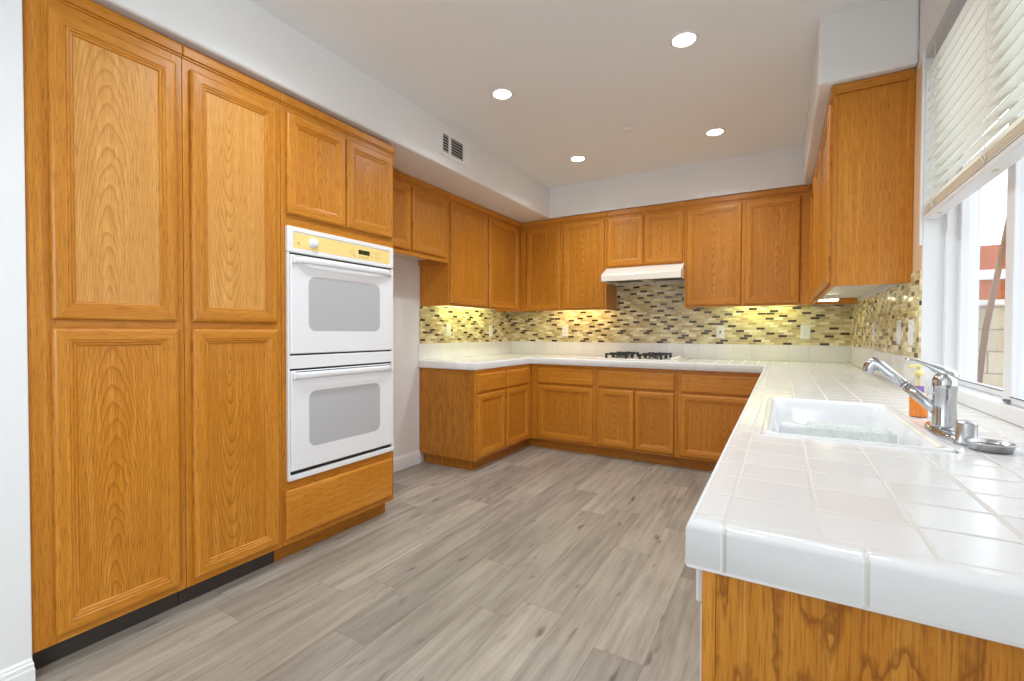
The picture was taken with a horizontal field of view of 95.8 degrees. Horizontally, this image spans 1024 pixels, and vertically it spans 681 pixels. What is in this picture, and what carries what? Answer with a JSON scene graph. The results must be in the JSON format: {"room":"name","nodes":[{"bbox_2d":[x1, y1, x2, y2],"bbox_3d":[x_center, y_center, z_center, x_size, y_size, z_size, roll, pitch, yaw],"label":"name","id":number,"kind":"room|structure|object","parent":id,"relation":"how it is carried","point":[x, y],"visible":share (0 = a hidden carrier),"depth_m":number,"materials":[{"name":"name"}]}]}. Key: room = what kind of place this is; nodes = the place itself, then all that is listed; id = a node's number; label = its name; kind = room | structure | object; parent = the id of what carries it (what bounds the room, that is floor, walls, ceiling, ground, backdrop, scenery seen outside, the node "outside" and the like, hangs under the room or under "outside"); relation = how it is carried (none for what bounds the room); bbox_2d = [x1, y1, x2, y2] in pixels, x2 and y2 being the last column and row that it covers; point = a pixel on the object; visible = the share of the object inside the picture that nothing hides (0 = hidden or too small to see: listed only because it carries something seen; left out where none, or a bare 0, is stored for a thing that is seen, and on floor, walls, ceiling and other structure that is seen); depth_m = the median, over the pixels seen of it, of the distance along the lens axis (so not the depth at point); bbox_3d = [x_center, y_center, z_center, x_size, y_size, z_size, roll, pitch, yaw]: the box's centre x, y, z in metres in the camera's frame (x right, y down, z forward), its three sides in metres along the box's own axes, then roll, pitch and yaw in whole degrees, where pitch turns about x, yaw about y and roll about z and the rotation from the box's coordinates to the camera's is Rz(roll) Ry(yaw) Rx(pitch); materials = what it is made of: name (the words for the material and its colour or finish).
{"room":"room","nodes":[
{"label":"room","id":0,"kind":"room"},
{"bbox_2d":[0,0,494,669],"bbox_3d":[-0.853,-0.230,3.526,0.812,2.652,4.512,1,1,30],"label":"wall","id":1,"kind":"structure","parent":0,"point":[15,544],"depth_m":1.48,"materials":[{"name":"paint"}]},
{"bbox_2d":[0,657,34,680],"bbox_3d":[-1.631,1.080,1.461,0.074,0.101,0.160,1,1,30],"label":"baseboard","id":2,"kind":"structure","parent":1,"relation":"attached to","point":[24,670],"depth_m":1.48,"materials":[{"name":"white paint"}]},
{"bbox_2d":[92,0,549,222],"bbox_3d":[-1.320,-1.399,2.629,0.778,0.326,6.200,1,1,30],"label":"soffit","id":3,"kind":"structure","parent":1,"relation":"attached to","point":[240,35],"depth_m":2.49,"materials":[{"name":"paint"}]},
{"bbox_2d":[393,450,420,472],"bbox_3d":[-1.061,1.035,3.689,0.017,0.117,0.967,1,1,30],"label":"baseboard","id":4,"kind":"structure","parent":1,"relation":"attached to","point":[407,460],"depth_m":3.95,"materials":[{"name":"white paint"}]},
{"bbox_2d":[393,169,448,265],"bbox_3d":[-0.913,-0.949,3.572,0.339,0.599,0.974,1,1,30],"label":"upper cabinet","id":5,"kind":"object","parent":1,"relation":"attached to","point":[420,208],"visible":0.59,"depth_m":3.60,"materials":[{"name":"brown wood"}]},
{"bbox_2d":[446,324,450,335],"bbox_3d":[-0.607,-0.103,4.436,0.009,0.116,0.072,1,1,30],"label":"wall switch","id":6,"kind":"object","parent":1,"relation":"attached to","point":[448,326],"visible":1,"depth_m":4.43,"materials":[{"name":"white plastic"}]},
{"bbox_2d":[438,126,469,168],"bbox_3d":[-0.420,-1.410,3.396,0.006,0.180,0.380,1,1,30],"label":"air vent","id":7,"kind":"object","parent":1,"relation":"attached to","point":[450,146],"visible":1,"depth_m":3.38,"materials":[{"name":"white metal"}]},
{"bbox_2d":[419,305,510,343],"bbox_3d":[-0.416,-0.154,4.780,0.008,0.343,1.592,1,1,30],"label":"backsplash","id":8,"kind":"structure","parent":1,"relation":"attached to","point":[467,325],"depth_m":4.62,"materials":[{"name":"tile"}]},
{"bbox_2d":[420,193,520,311],"bbox_3d":[-0.352,-0.787,4.540,0.339,0.955,1.256,1,1,30],"label":"upper cabinet","id":9,"kind":"object","parent":1,"relation":"attached to","point":[482,269],"visible":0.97,"depth_m":4.27,"materials":[{"name":"brown wood"}]},
{"bbox_2d":[489,325,492,335],"bbox_3d":[-0.232,-0.109,5.080,0.009,0.116,0.072,1,1,30],"label":"wall switch","id":10,"kind":"object","parent":1,"relation":"attached to","point":[490,326],"visible":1,"depth_m":5.08,"materials":[{"name":"white plastic"}]},
{"bbox_2d":[35,445,712,680],"bbox_3d":[-1.885,1.149,2.044,6.650,0.060,8.150,1,1,30],"label":"floor","id":11,"kind":"structure","parent":0,"point":[530,563],"depth_m":2.04,"materials":[{"name":"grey wood"}]},
{"bbox_2d":[22,0,185,669],"bbox_3d":[-1.734,-0.048,1.861,0.663,2.342,0.458,1,1,30],"label":"pantry cabinet","id":12,"kind":"object","parent":11,"relation":"on","point":[103,91],"visible":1,"depth_m":1.67,"materials":[{"name":"brown wood"}]},
{"bbox_2d":[178,43,281,604],"bbox_3d":[-1.511,-0.054,2.244,0.663,2.342,0.426,1,1,30],"label":"pantry cabinet","id":13,"kind":"object","parent":11,"relation":"on","point":[231,118],"visible":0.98,"depth_m":2.05,"materials":[{"name":"brown wood"}]},
{"bbox_2d":[274,90,394,561],"bbox_3d":[-1.211,-0.062,2.760,0.663,2.342,0.764,1,1,30],"label":"tall cabinet","id":14,"kind":"object","parent":11,"relation":"on","point":[336,177],"visible":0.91,"depth_m":2.51,"materials":[{"name":"brown wood"}]},
{"bbox_2d":[285,225,393,481],"bbox_3d":[-1.173,0.059,2.741,0.654,1.272,0.720,1,1,30],"label":"double oven","id":15,"kind":"object","parent":14,"relation":"in","point":[339,290],"visible":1,"depth_m":2.53,"materials":[{"name":"white metal"}]},
{"bbox_2d":[419,364,530,469],"bbox_3d":[-0.289,0.659,4.404,0.618,0.847,1.054,1,1,30],"label":"base cabinet","id":16,"kind":"object","parent":11,"relation":"on","point":[469,419],"visible":0.95,"depth_m":4.00,"materials":[{"name":"brown wood"}]},
{"bbox_2d":[529,364,597,454],"bbox_3d":[0.609,0.655,4.760,0.736,0.847,0.624,1,1,30],"label":"base cabinet","id":17,"kind":"object","parent":11,"relation":"on","point":[563,396],"visible":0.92,"depth_m":4.47,"materials":[{"name":"brown wood"}]},
{"bbox_2d":[595,366,678,466],"bbox_3d":[1.245,0.664,4.390,0.732,0.847,0.624,1,1,30],"label":"base cabinet","id":18,"kind":"object","parent":11,"relation":"on","point":[637,408],"visible":0.89,"depth_m":4.11,"materials":[{"name":"brown wood"}]},
{"bbox_2d":[696,569,701,680],"bbox_3d":[0.657,0.719,0.784,0.579,0.822,0.600,1,1,30],"label":"dishwasher","id":19,"kind":"object","parent":11,"relation":"on","point":[698,572],"visible":0.09,"depth_m":0.66,"materials":[{"name":"white metal"}]},
{"bbox_2d":[677,370,760,470],"bbox_3d":[1.853,0.672,4.037,0.670,0.847,0.624,1,1,30],"label":"base cabinet","id":20,"kind":"object","parent":11,"relation":"on","point":[711,404],"visible":0.53,"depth_m":3.83,"materials":[{"name":"brown wood"}]},
{"bbox_2d":[701,571,1023,680],"bbox_3d":[1.525,0.703,2.238,0.608,0.846,4.052,1,1,30],"label":"base cabinet","id":21,"kind":"object","parent":11,"relation":"on","point":[751,631],"visible":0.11,"depth_m":0.56,"materials":[{"name":"brown wood"}]},
{"bbox_2d":[418,341,1023,648],"bbox_3d":[0.396,0.159,2.879,3.330,0.209,4.085,1,1,30],"label":"countertop","id":22,"kind":"structure","parent":21,"relation":"on","point":[925,537],"depth_m":0.68,"materials":[{"name":"white tile"}]},
{"bbox_2d":[596,351,687,361],"bbox_3d":[1.232,0.144,4.371,0.745,0.060,0.515,1,1,30],"label":"gas cooktop","id":23,"kind":"object","parent":22,"relation":"in","point":[653,356],"visible":1,"depth_m":4.28,"materials":[{"name":"black metal"}]},
{"bbox_2d":[761,397,955,452],"bbox_3d":[0.955,0.313,1.367,0.363,0.185,0.739,1,1,30],"label":"sink","id":24,"kind":"object","parent":22,"relation":"in","point":[784,416],"visible":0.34,"depth_m":1.56,"materials":[{"name":"white ceramic"}]},
{"bbox_2d":[807,422,890,442],"bbox_3d":[0.981,0.307,1.358,0.195,0.117,0.052,1,1,30],"label":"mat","id":25,"kind":"object","parent":24,"relation":"on","point":[851,432],"visible":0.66,"depth_m":1.33,"materials":[{"name":"plastic"}]},
{"bbox_2d":[863,357,959,439],"bbox_3d":[1.074,0.138,1.190,0.167,0.183,0.236,0,1,-14],"label":"kitchen faucet","id":26,"kind":"object","parent":22,"relation":"on","point":[942,407],"visible":0.94,"depth_m":1.15,"materials":[{"name":"silver metal"}]},
{"bbox_2d":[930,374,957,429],"bbox_3d":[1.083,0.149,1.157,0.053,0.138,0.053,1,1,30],"label":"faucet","id":27,"kind":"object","parent":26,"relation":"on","point":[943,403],"depth_m":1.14,"materials":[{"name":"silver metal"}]},
{"bbox_2d":[907,364,927,416],"bbox_3d":[1.212,0.149,1.377,0.052,0.155,0.048,0,1,-26],"label":"soap bottle","id":28,"kind":"object","parent":22,"relation":"on","point":[915,409],"visible":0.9,"depth_m":1.37,"materials":[{"name":"orange plastic"}]},
{"bbox_2d":[953,420,977,445],"bbox_3d":[1.018,0.206,1.036,0.044,0.052,0.044,1,1,30],"label":"air gap cap","id":29,"kind":"object","parent":22,"relation":"on","point":[964,429],"visible":0.89,"depth_m":1.02,"materials":[{"name":"silver metal"}]},
{"bbox_2d":[964,438,1017,453],"bbox_3d":[1.015,0.222,0.981,0.079,0.022,0.079,1,1,30],"label":"strainer","id":30,"kind":"object","parent":22,"relation":"on","point":[980,444],"visible":1,"depth_m":0.97,"materials":[{"name":"silver metal"}]},
{"bbox_2d":[249,0,886,188],"bbox_3d":[-1.876,-1.572,1.996,6.650,0.080,8.150,1,1,30],"label":"ceiling","id":31,"kind":"structure","parent":0,"point":[578,73],"depth_m":2.62,"materials":[{"name":"paint"}]},
{"bbox_2d":[491,88,512,99],"bbox_3d":[-0.062,-1.538,2.891,0.144,0.006,0.144,1,1,30],"label":"recessed light","id":32,"kind":"object","parent":31,"relation":"in","point":[499,93],"visible":1,"depth_m":2.88,"materials":[{"name":"white plastic"}]},
{"bbox_2d":[569,155,585,161],"bbox_3d":[0.564,-1.555,3.961,0.144,0.006,0.144,1,1,30],"label":"recessed light","id":33,"kind":"object","parent":31,"relation":"in","point":[578,158],"visible":1,"depth_m":3.95,"materials":[{"name":"white plastic"}]},
{"bbox_2d":[623,127,632,131],"bbox_3d":[0.849,-1.541,3.383,0.072,0.014,0.072,1,1,30],"label":"sprinkler cover","id":34,"kind":"object","parent":31,"relation":"attached to","point":[626,129],"visible":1,"depth_m":3.36,"materials":[{"name":"white plastic"}]},
{"bbox_2d":[669,30,698,48],"bbox_3d":[0.874,-1.526,2.349,0.144,0.006,0.144,1,1,30],"label":"recessed light","id":35,"kind":"object","parent":31,"relation":"in","point":[684,39],"visible":1,"depth_m":2.34,"materials":[{"name":"white plastic"}]},
{"bbox_2d":[705,128,725,136],"bbox_3d":[1.506,-1.543,3.429,0.144,0.006,0.144,1,1,30],"label":"recessed light","id":36,"kind":"object","parent":31,"relation":"in","point":[715,131],"visible":1,"depth_m":3.43,"materials":[{"name":"white plastic"}]},
{"bbox_2d":[515,273,847,423],"bbox_3d":[1.449,-0.243,4.710,3.600,2.652,0.150,1,1,30],"label":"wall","id":37,"kind":"structure","parent":0,"point":[520,273],"depth_m":5.13,"materials":[{"name":"paint"}]},
{"bbox_2d":[562,326,567,335],"bbox_3d":[0.587,-0.104,5.113,0.072,0.116,0.007,1,1,30],"label":"wall outlet","id":38,"kind":"object","parent":37,"relation":"attached to","point":[564,328],"visible":1,"depth_m":5.11,"materials":[{"name":"white plastic"}]},
{"bbox_2d":[521,212,616,312],"bbox_3d":[0.588,-0.790,4.900,0.961,0.955,0.351,1,1,30],"label":"upper cabinet","id":39,"kind":"object","parent":37,"relation":"attached to","point":[564,259],"visible":0.98,"depth_m":4.73,"materials":[{"name":"brown wood"}]},
{"bbox_2d":[607,201,684,268],"bbox_3d":[1.318,-0.981,4.472,0.724,0.554,0.351,1,1,30],"label":"upper cabinet","id":40,"kind":"object","parent":37,"relation":"attached to","point":[654,234],"visible":0.99,"depth_m":4.31,"materials":[{"name":"brown wood"}]},
{"bbox_2d":[601,263,684,285],"bbox_3d":[1.282,-0.629,4.418,0.723,0.144,0.493,1,1,30],"label":"range hood","id":41,"kind":"object","parent":40,"relation":"attached to","point":[668,273],"visible":0.95,"depth_m":4.29,"materials":[{"name":"white metal"}]},
{"bbox_2d":[549,146,804,218],"bbox_3d":[1.444,-1.421,4.395,2.260,0.326,0.367,1,1,30],"label":"soffit","id":42,"kind":"structure","parent":37,"relation":"attached to","point":[783,168],"depth_m":4.12,"materials":[{"name":"paint"}]},
{"bbox_2d":[511,283,850,345],"bbox_3d":[1.399,-0.345,4.646,3.276,0.742,0.008,1,1,30],"label":"backsplash","id":43,"kind":"structure","parent":37,"relation":"attached to","point":[654,313],"depth_m":4.52,"materials":[{"name":"tile"}]},
{"bbox_2d":[716,326,724,337],"bbox_3d":[1.946,-0.079,4.320,0.072,0.116,0.012,1,1,30],"label":"wall switch","id":44,"kind":"object","parent":37,"relation":"attached to","point":[720,330],"visible":1,"depth_m":4.32,"materials":[{"name":"white plastic"}]},
{"bbox_2d":[684,184,811,308],"bbox_3d":[2.047,-0.770,4.051,0.962,0.955,0.351,1,1,30],"label":"upper cabinet","id":45,"kind":"object","parent":37,"relation":"attached to","point":[751,248],"visible":0.99,"depth_m":3.88,"materials":[{"name":"brown wood"}]},
{"bbox_2d":[800,325,810,338],"bbox_3d":[2.529,-0.075,3.984,0.072,0.116,0.007,1,1,30],"label":"wall outlet","id":46,"kind":"object","parent":37,"relation":"attached to","point":[805,329],"visible":1,"depth_m":3.98,"materials":[{"name":"white plastic"}]},
{"bbox_2d":[857,0,981,392],"bbox_3d":[0.880,-0.168,0.327,0.174,2.652,8.000,1,1,30],"label":"wall","id":47,"kind":"structure","parent":0,"point":[931,12],"depth_m":1.91,"materials":[{"name":"paint"}]},
{"bbox_2d":[803,0,919,184],"bbox_3d":[2.140,-1.394,3.004,0.370,0.326,2.073,1,1,30],"label":"soffit","id":48,"kind":"structure","parent":47,"relation":"attached to","point":[882,38],"depth_m":2.13,"materials":[{"name":"paint"}]},
{"bbox_2d":[809,68,915,304],"bbox_3d":[2.080,-0.749,2.873,0.319,0.955,1.691,1,1,30],"label":"upper cabinet","id":49,"kind":"object","parent":47,"relation":"attached to","point":[862,193],"visible":1,"depth_m":2.16,"materials":[{"name":"brown wood"}]},
{"bbox_2d":[819,295,839,300],"bbox_3d":[2.288,-0.305,3.347,0.130,0.038,0.060,1,1,30],"label":"light","id":50,"kind":"object","parent":49,"relation":"attached to","point":[829,297],"visible":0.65,"depth_m":3.32,"materials":[{"name":"white plastic"}]},
{"bbox_2d":[819,299,837,300],"bbox_3d":[2.288,-0.291,3.347,0.118,0.010,0.048,1,1,30],"label":"diffuser","id":51,"kind":"object","parent":50,"relation":"attached to","point":[820,299],"depth_m":3.33,"materials":[{"name":"white plastic"}]},
{"bbox_2d":[872,322,874,340],"bbox_3d":[2.248,-0.054,2.877,0.007,0.116,0.072,1,1,30],"label":"wall outlet","id":52,"kind":"object","parent":47,"relation":"attached to","point":[873,323],"visible":1,"depth_m":2.86,"materials":[{"name":"white plastic"}]},
{"bbox_2d":[851,270,921,357],"bbox_3d":[2.260,-0.125,2.881,0.008,0.370,2.183,1,1,30],"label":"backsplash","id":53,"kind":"structure","parent":47,"relation":"attached to","point":[903,302],"depth_m":2.43,"materials":[{"name":"tile"}]},
{"bbox_2d":[896,320,900,343],"bbox_3d":[1.888,-0.042,2.260,0.009,0.116,0.072,1,1,30],"label":"wall switch","id":54,"kind":"object","parent":47,"relation":"attached to","point":[898,331],"visible":1,"depth_m":2.25,"materials":[{"name":"white plastic"}]},
{"bbox_2d":[908,319,913,345],"bbox_3d":[1.765,-0.035,2.050,0.009,0.116,0.072,1,1,30],"label":"wall switch","id":55,"kind":"object","parent":47,"relation":"attached to","point":[910,322],"visible":1,"depth_m":2.04,"materials":[{"name":"white plastic"}]},
{"bbox_2d":[912,63,921,272],"bbox_3d":[1.761,-0.740,2.004,0.002,0.888,0.140,1,1,30],"label":"trim","id":56,"kind":"structure","parent":47,"relation":"attached to","point":[916,260],"depth_m":2.02,"materials":[{"name":"beige paint"}]},
{"bbox_2d":[919,51,925,245],"bbox_3d":[1.718,-0.800,1.935,0.010,0.805,0.020,1,1,30],"label":"trim","id":57,"kind":"structure","parent":47,"relation":"attached to","point":[924,52],"depth_m":1.93,"materials":[{"name":"white paint"}]},
{"bbox_2d":[942,81,1023,427],"bbox_3d":[1.481,-0.487,1.331,0.112,1.429,1.266,1,1,30],"label":"window","id":58,"kind":"structure","parent":47,"relation":"in","point":[1006,403],"depth_m":1.61,"materials":[{"name":"white plastic"}]},
{"bbox_2d":[924,0,1023,219],"bbox_3d":[1.418,-0.846,1.362,0.060,0.711,1.256,1,1,30],"label":"window blind","id":59,"kind":"object","parent":58,"relation":"attached to","point":[977,46],"visible":1,"depth_m":1.48,"materials":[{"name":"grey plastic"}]},
{"label":"outside","id":60,"kind":"structure","parent":0,"visible":0},
{"bbox_3d":[9.176,1.271,5.936,8.540,0.130,22.000,1,1,30],"label":"ground","id":61,"kind":"structure","parent":60,"visible":0},
{"bbox_2d":[978,299,1004,387],"bbox_3d":[6.079,0.447,3.317,5.280,1.590,0.260,1,1,30],"label":"wall","id":62,"kind":"structure","parent":61,"relation":"on","point":[993,368],"depth_m":4.20,"materials":[{"name":"beige brick"}]},
{"bbox_2d":[977,215,1006,382],"bbox_3d":[4.286,-0.143,4.121,0.373,2.715,0.045,0,1,16],"label":"wooden pole","id":63,"kind":"object","parent":61,"relation":"on","point":[1002,250],"visible":0.38,"depth_m":4.11,"materials":[{"name":"brown"}]},
{"bbox_2d":[979,245,1005,299],"bbox_3d":[10.540,-0.397,7.158,7.450,3.170,4.470,1,1,30],"label":"house","id":64,"kind":"structure","parent":61,"relation":"on","point":[988,253],"depth_m":6.72,"materials":[{"name":"paint"}]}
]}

